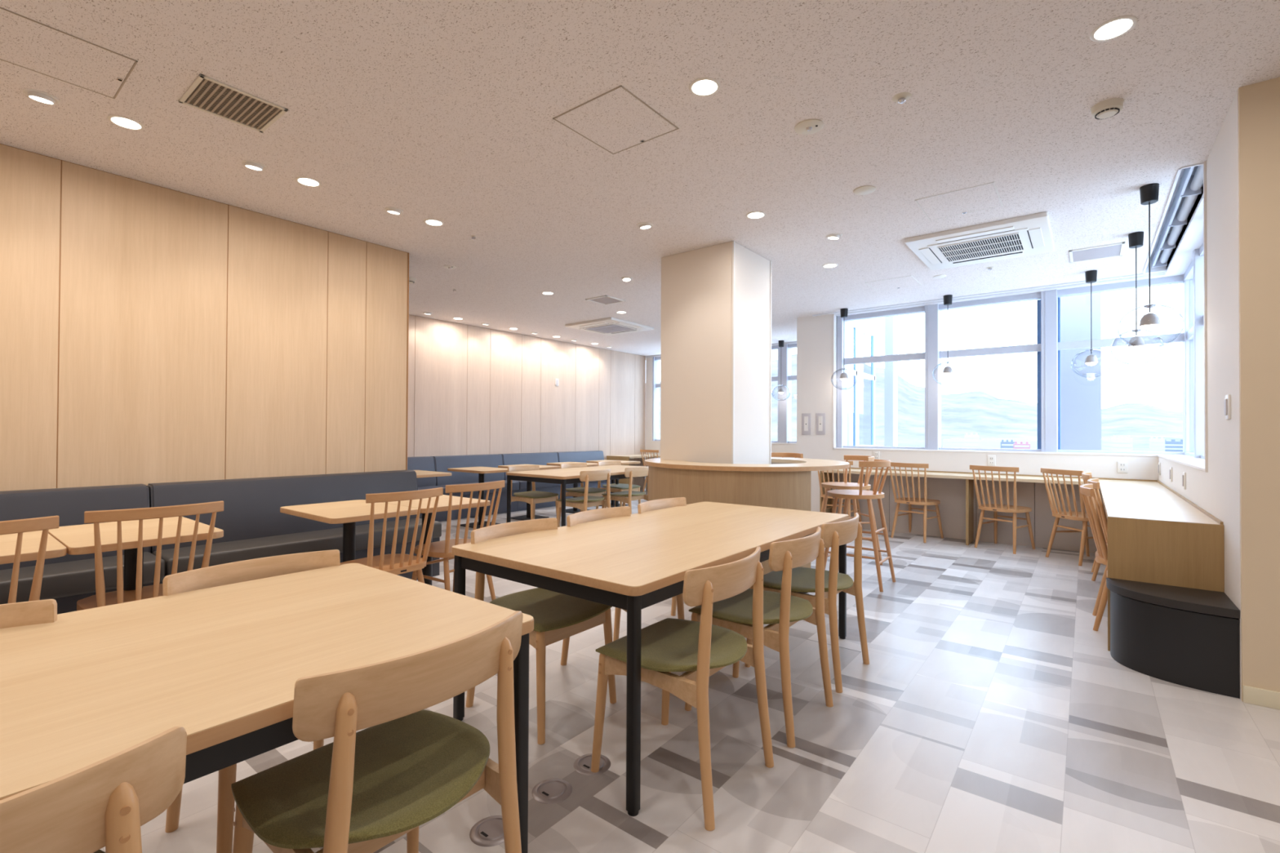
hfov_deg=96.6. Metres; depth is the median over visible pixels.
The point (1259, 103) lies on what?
wall
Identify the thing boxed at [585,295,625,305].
ceiling vent
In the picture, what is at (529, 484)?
table
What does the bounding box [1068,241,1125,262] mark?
ceiling vent
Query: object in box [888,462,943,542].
spindle chair
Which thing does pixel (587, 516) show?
dining chair
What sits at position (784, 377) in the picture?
window
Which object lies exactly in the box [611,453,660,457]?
countertop
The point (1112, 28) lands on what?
diffuser
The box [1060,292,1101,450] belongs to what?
pillar
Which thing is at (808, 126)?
smoke detector
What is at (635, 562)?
dining table
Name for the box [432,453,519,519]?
sofa
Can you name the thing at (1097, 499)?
spindle chair
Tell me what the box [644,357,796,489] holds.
wall
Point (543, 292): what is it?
recessed light
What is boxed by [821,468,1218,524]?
countertop
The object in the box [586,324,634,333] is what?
grille
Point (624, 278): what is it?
spotlight
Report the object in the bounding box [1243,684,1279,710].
baseboard
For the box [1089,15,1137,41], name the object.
recessed light
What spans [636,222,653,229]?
spotlight
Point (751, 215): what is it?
diffuser
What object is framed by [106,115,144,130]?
recessed light
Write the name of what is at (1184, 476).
wall outlet
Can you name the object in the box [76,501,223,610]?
spindle chair
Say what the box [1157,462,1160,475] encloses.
wall outlet
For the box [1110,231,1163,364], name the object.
pendant lamp
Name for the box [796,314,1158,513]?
wall
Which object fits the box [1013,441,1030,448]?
building
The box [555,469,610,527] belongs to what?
dining chair
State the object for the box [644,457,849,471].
countertop
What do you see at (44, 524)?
spindle chair
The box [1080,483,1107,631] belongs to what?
spindle chair
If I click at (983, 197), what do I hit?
access hatch
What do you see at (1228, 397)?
wall switch
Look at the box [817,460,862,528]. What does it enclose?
spindle chair
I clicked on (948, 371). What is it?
pendant lamp
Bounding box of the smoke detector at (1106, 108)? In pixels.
[1090,97,1124,119]
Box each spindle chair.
[0,515,59,603]
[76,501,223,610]
[340,487,443,582]
[411,480,504,599]
[640,449,658,492]
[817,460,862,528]
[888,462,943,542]
[969,465,1035,554]
[1040,467,1093,566]
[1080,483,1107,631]
[1081,471,1100,581]
[1087,478,1107,548]
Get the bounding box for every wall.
[0,143,407,553]
[407,314,645,490]
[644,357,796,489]
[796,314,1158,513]
[832,472,1097,553]
[1158,88,1241,700]
[1238,76,1279,702]
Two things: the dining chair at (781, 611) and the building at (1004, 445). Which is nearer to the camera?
the dining chair at (781, 611)
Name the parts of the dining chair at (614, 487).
leg, rail, backrest, leg, seat, rail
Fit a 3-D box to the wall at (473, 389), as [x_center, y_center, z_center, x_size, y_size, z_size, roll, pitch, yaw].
[-2.059,-0.111,9.311,0.250,2.780,6.730,0,-1,38]
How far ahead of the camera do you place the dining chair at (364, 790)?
1.17 m
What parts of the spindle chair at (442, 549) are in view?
leg, seat, leg, leg, rail, leg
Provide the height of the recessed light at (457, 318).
0.005 m
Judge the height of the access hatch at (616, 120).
0.008 m
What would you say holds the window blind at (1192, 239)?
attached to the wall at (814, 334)
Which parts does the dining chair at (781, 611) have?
leg, leg, rail, seat, rail, leg, backrest, rail, leg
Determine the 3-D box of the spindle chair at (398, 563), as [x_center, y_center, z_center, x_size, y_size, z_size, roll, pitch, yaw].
[-1.473,0.792,3.288,0.526,0.871,0.471,0,-1,35]
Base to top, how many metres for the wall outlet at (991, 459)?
0.118 m
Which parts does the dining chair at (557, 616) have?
leg, backrest, rail, leg, seat, rail, leg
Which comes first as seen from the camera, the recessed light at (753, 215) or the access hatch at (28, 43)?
the access hatch at (28, 43)
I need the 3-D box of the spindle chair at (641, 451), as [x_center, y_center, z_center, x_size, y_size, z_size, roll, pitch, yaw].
[0.318,0.873,10.813,0.471,0.871,0.526,0,-1,44]
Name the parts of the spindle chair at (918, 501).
leg, rail, leg, seat, leg, leg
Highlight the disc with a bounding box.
[932,275,946,278]
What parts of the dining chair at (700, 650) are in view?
leg, rail, leg, seat, rail, leg, backrest, rail, leg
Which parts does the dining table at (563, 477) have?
leg, leg, leg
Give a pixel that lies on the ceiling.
(444, 111)
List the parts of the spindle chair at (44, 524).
rail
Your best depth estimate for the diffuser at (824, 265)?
5.38 m
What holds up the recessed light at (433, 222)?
in the ceiling
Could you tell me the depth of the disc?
5.73 m
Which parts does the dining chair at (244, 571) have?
leg, leg, backrest, leg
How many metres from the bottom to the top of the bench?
0.405 m
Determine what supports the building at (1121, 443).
on the snowy ground
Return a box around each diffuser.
[111,117,141,128]
[297,177,319,186]
[426,220,441,225]
[692,80,717,94]
[747,212,764,217]
[823,264,836,267]
[1093,18,1133,39]
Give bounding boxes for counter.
[644,457,849,593]
[819,467,1224,651]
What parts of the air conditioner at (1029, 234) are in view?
frame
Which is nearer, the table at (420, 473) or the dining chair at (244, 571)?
the dining chair at (244, 571)
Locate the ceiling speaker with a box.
[853,185,875,195]
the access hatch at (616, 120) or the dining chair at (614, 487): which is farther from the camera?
the dining chair at (614, 487)
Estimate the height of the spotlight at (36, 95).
0.041 m
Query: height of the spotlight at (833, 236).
0.041 m
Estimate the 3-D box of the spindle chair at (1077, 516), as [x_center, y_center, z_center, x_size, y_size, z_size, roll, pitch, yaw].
[4.178,0.840,5.399,0.526,0.871,0.471,0,-1,-6]
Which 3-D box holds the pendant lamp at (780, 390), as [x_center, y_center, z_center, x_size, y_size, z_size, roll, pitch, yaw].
[2.426,-0.961,9.802,0.316,1.027,0.316,0,-1,38]
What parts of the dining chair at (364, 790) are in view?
leg, rail, leg, seat, rail, backrest, leg, rail, leg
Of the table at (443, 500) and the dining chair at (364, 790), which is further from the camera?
the table at (443, 500)
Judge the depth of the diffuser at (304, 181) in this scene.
3.62 m
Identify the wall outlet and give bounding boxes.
[873,451,879,459]
[987,455,995,466]
[1117,461,1127,473]
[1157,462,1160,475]
[1168,466,1172,481]
[1182,471,1186,489]
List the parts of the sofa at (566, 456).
backrest, seat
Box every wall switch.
[801,413,810,435]
[816,413,825,435]
[1224,394,1231,419]
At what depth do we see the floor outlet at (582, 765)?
2.05 m
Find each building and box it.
[942,438,1037,448]
[964,432,979,448]
[1000,440,1014,448]
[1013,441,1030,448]
[1101,437,1111,450]
[1111,435,1132,451]
[1149,436,1164,451]
[1164,439,1182,452]
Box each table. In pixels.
[0,530,66,564]
[0,563,533,852]
[48,516,223,591]
[280,499,417,562]
[381,494,490,585]
[413,470,451,478]
[447,466,507,528]
[451,501,848,816]
[497,464,559,520]
[506,465,647,526]
[546,462,597,513]
[586,459,640,507]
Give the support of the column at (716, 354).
on the floor
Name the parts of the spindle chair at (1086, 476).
rail, leg, leg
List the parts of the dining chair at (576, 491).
leg, backrest, rail, seat, rail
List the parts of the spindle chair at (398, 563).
seat, rail, leg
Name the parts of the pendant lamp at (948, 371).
lamp shade, glass globe, cord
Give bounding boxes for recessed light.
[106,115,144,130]
[295,176,321,186]
[423,218,444,226]
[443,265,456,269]
[453,317,463,319]
[541,291,554,294]
[616,311,626,313]
[688,77,720,96]
[746,211,765,218]
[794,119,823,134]
[822,263,838,267]
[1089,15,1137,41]
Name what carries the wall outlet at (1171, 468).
attached to the wall at (1217, 491)
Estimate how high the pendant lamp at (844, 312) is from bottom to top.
1.027 m
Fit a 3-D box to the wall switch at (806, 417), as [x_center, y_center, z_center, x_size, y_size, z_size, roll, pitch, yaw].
[2.251,-0.033,7.719,0.115,0.288,0.014,0,-1,38]
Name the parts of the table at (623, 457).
panel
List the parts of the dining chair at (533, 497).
leg, rail, backrest, leg, leg, seat, rail, leg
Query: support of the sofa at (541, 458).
on the floor
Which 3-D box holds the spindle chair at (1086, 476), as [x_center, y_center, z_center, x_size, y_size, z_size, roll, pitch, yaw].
[3.975,0.832,4.700,0.526,0.871,0.471,0,-1,38]
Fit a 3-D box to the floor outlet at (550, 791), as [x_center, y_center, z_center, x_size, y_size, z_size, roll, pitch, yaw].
[-0.293,1.214,1.904,0.134,0.006,0.134,0,-1,38]
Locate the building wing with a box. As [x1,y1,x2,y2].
[847,318,876,446]
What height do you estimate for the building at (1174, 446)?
41.000 m
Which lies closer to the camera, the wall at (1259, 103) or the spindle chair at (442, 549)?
the wall at (1259, 103)
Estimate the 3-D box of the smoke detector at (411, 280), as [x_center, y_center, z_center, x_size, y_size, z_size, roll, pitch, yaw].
[-2.387,-1.511,5.907,0.128,0.048,0.128,0,-1,38]
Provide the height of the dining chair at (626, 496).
0.777 m
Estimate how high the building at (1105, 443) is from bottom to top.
43.000 m
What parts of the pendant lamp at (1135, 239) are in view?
cord, lamp shade, glass globe, bulb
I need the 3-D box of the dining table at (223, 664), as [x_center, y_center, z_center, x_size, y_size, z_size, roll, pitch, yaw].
[-1.274,0.843,0.975,0.988,0.720,2.020,0,-1,38]
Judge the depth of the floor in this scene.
2.19 m
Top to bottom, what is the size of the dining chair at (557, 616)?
0.777 m
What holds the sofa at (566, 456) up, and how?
on the floor
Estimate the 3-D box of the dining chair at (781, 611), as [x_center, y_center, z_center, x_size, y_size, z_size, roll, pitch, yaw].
[0.525,0.840,2.495,0.499,0.777,0.497,0,-1,38]
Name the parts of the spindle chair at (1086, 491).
rail, leg, leg, seat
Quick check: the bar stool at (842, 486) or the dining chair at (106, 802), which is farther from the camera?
the bar stool at (842, 486)
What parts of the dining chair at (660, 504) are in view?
backrest, leg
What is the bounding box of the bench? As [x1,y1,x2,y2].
[1106,577,1239,698]
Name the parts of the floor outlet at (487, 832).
lid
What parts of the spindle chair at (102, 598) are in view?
seat, rail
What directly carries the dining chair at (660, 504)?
on the floor
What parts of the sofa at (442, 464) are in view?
backrest, seat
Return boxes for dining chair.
[0,599,57,628]
[0,726,186,852]
[162,549,340,852]
[231,610,523,852]
[465,517,616,744]
[506,465,559,527]
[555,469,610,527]
[559,462,607,521]
[560,506,684,665]
[591,546,773,831]
[595,461,640,509]
[601,466,648,514]
[637,497,686,616]
[684,526,833,747]
[744,512,869,693]
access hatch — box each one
[0,7,137,98]
[552,84,679,154]
[865,275,921,291]
[915,182,1002,220]
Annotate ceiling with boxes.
[0,0,1279,355]
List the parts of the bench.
lid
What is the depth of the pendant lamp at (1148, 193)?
3.60 m
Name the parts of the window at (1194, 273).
pane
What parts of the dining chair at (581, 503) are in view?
leg, rail, seat, leg, rail, backrest, rail, leg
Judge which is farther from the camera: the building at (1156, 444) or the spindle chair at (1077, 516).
the building at (1156, 444)
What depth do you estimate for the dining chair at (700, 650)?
1.93 m
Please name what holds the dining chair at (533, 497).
on the floor
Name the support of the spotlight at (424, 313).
attached to the ceiling
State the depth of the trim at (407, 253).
5.04 m
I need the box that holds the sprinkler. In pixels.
[892,92,911,103]
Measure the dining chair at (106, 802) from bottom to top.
0.777 m
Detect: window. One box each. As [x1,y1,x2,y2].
[652,343,796,443]
[836,275,1190,454]
[1183,243,1204,459]
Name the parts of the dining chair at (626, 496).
rail, seat, leg, rail, rail, backrest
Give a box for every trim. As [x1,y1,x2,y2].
[405,253,408,470]
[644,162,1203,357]
[651,161,1206,471]
[1204,160,1208,471]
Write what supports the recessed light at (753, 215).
in the ceiling
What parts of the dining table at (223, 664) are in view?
leg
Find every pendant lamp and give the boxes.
[771,340,790,400]
[831,308,857,390]
[932,294,964,385]
[1071,270,1112,377]
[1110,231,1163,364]
[1117,182,1184,348]
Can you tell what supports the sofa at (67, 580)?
on the floor
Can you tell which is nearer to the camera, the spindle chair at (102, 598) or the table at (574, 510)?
the spindle chair at (102, 598)
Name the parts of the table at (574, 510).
plate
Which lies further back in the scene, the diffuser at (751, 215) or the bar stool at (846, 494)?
the bar stool at (846, 494)
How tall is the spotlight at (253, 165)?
0.041 m
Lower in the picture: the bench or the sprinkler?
the bench
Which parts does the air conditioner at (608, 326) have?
frame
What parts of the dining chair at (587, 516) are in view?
leg, backrest, leg, leg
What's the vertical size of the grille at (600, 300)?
0.008 m
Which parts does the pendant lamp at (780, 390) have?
lamp shade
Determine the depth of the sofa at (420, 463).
7.68 m
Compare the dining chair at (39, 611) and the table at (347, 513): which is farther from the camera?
the table at (347, 513)
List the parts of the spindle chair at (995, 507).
leg, rail, leg, seat, leg, leg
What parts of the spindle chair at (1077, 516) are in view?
leg, rail, seat, leg, leg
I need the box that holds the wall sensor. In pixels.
[555,378,558,386]
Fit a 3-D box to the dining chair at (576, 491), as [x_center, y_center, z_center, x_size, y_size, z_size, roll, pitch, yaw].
[-0.747,0.881,7.474,0.499,0.777,0.497,0,-1,38]
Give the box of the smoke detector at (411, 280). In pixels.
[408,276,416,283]
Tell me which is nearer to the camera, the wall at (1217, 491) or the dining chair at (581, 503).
the wall at (1217, 491)
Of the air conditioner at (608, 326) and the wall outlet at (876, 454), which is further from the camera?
the air conditioner at (608, 326)
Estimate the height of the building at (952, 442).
40.000 m
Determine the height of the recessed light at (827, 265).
0.005 m
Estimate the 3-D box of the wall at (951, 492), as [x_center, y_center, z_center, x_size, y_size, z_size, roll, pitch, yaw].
[3.579,0.928,6.604,2.676,0.705,0.110,0,-1,38]
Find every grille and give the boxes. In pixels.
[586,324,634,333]
[589,296,621,304]
[937,232,1024,262]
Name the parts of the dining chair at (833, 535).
leg, rail, seat, rail, leg, backrest, rail, leg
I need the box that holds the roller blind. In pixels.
[1151,164,1203,268]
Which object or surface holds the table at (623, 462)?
on the floor
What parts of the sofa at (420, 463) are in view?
backrest, seat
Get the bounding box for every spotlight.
[22,88,60,104]
[241,160,266,170]
[384,206,403,214]
[422,311,432,315]
[620,276,632,281]
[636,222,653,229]
[826,233,842,239]
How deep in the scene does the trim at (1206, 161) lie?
3.29 m
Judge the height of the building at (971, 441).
47.000 m
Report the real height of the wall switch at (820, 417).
0.284 m
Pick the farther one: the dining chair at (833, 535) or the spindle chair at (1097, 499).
the spindle chair at (1097, 499)
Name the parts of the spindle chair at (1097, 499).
rail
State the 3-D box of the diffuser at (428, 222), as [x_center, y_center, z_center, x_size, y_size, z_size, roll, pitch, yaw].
[-1.560,-1.545,4.320,0.116,0.002,0.116,0,-1,38]
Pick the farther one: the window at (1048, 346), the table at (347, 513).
the window at (1048, 346)
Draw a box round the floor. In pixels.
[99,489,1279,852]
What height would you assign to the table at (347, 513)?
0.720 m
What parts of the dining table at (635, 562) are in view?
leg, leg, leg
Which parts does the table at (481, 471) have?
plate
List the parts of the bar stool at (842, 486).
leg, leg, seat, leg, rail, leg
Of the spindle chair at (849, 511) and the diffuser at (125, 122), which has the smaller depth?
the diffuser at (125, 122)
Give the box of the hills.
[658,354,1182,451]
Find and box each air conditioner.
[564,317,653,335]
[904,211,1054,270]
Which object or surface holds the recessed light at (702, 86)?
in the ceiling
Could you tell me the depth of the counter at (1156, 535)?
3.12 m
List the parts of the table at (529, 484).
plate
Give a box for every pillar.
[884,315,897,446]
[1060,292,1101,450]
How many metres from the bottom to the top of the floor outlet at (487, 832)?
0.006 m
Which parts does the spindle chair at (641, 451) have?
leg, rail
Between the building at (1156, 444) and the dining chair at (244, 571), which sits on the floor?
the dining chair at (244, 571)
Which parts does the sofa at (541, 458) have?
backrest, seat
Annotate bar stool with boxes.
[771,452,803,457]
[821,454,882,564]
[824,458,895,591]
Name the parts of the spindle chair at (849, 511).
leg, seat, leg, leg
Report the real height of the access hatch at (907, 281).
0.008 m
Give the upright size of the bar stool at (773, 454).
0.986 m
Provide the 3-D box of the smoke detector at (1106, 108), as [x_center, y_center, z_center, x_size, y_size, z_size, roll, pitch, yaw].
[2.245,-1.519,2.741,0.128,0.048,0.128,0,-1,38]
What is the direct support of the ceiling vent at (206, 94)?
in the ceiling
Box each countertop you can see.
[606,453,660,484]
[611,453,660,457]
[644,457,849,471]
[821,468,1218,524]
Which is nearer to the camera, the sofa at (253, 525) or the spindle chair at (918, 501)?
the sofa at (253, 525)
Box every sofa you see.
[0,484,164,614]
[146,470,441,580]
[407,456,449,521]
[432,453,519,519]
[500,452,573,511]
[556,450,619,497]
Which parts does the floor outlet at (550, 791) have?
lid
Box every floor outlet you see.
[469,815,504,846]
[531,778,572,804]
[573,753,610,775]
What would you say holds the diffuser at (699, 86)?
attached to the recessed light at (702, 86)
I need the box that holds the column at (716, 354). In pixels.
[660,240,771,464]
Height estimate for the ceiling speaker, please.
0.008 m
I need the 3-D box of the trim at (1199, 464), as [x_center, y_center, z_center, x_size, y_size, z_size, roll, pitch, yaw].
[3.019,-0.592,7.929,2.654,1.795,9.236,0,-1,-20]
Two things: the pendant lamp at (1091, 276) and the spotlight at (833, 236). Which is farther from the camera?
the pendant lamp at (1091, 276)
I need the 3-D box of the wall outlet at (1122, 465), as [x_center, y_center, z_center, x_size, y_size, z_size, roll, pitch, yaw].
[4.822,0.406,5.699,0.078,0.118,0.012,0,-1,38]
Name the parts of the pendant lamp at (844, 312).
lamp shade, glass globe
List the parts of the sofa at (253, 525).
backrest, seat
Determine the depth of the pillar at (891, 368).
9.77 m
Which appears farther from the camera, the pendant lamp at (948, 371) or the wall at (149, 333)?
the pendant lamp at (948, 371)
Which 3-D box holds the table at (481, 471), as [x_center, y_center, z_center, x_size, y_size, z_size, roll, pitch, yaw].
[-2.026,0.900,7.283,0.760,0.720,0.528,0,-1,38]
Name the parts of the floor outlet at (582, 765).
lid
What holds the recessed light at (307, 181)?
in the ceiling
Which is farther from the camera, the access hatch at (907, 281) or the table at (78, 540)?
the access hatch at (907, 281)
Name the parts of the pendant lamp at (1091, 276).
cord, lamp shade, bulb, glass globe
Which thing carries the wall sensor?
attached to the wall at (473, 389)
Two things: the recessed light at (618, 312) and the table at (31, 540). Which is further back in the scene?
the recessed light at (618, 312)
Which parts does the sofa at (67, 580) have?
backrest, seat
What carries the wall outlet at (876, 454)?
attached to the wall at (814, 334)
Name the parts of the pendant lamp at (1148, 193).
cord, bulb, lamp shade, glass globe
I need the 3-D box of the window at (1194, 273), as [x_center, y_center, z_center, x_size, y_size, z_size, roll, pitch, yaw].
[4.365,-0.617,4.338,0.100,1.760,3.100,0,-1,38]
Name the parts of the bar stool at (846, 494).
leg, leg, seat, rail, leg, leg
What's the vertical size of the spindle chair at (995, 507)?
0.871 m
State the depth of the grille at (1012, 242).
4.70 m
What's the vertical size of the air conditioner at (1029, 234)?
0.048 m
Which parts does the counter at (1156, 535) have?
panel, support panel, panel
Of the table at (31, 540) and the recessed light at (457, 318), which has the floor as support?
the table at (31, 540)
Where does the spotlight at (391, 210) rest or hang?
attached to the ceiling
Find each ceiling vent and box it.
[178,73,288,132]
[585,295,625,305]
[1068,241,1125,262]
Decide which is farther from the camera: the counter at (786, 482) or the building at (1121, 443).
the building at (1121, 443)

